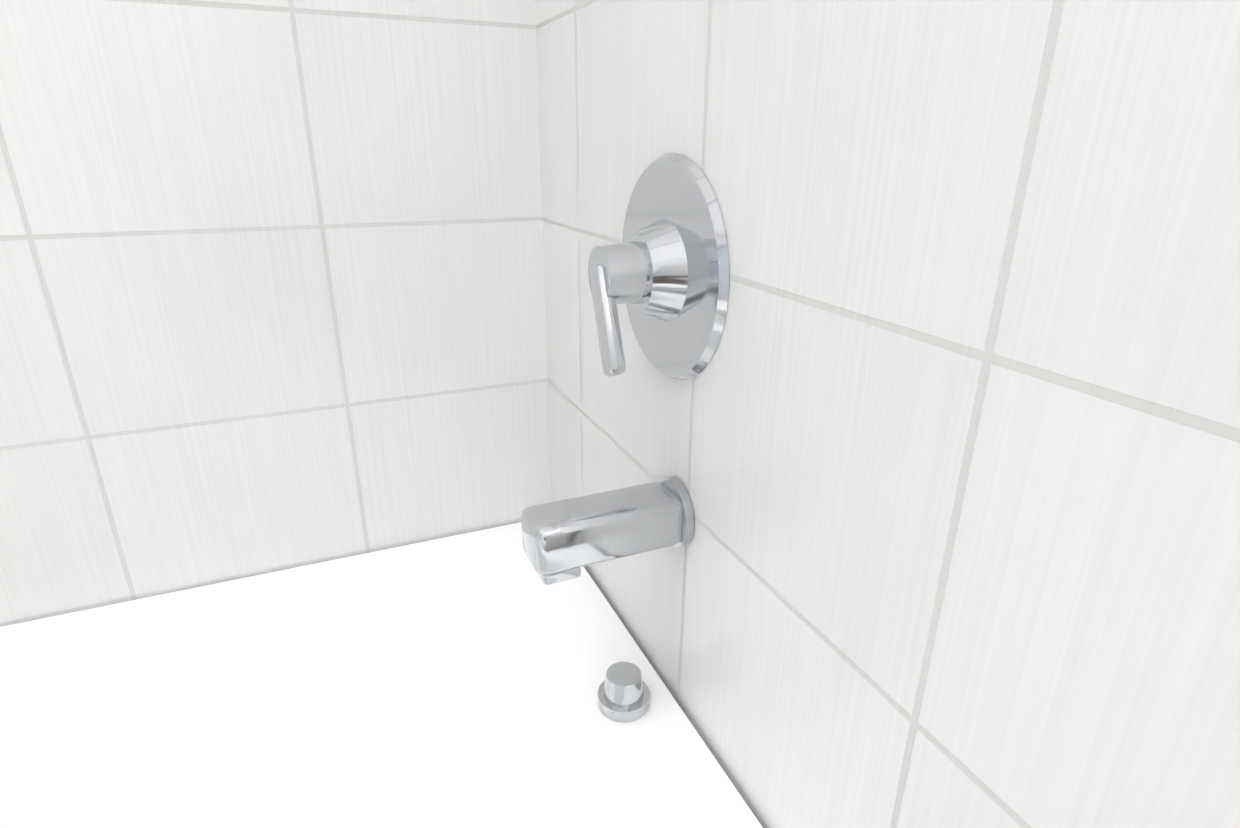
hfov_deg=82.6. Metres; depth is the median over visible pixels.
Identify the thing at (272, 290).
wall tile
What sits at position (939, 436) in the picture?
wall tile
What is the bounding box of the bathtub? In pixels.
[0,522,762,827]
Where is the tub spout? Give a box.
[521,476,694,584]
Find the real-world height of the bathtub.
0.534 m
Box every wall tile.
[0,0,551,626]
[535,0,1239,827]
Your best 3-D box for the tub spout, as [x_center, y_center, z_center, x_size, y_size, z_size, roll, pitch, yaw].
[-0.012,0.095,0.586,0.135,0.064,0.060,-9,23,-22]
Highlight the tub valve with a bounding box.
[588,153,728,379]
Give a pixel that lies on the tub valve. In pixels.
(661, 271)

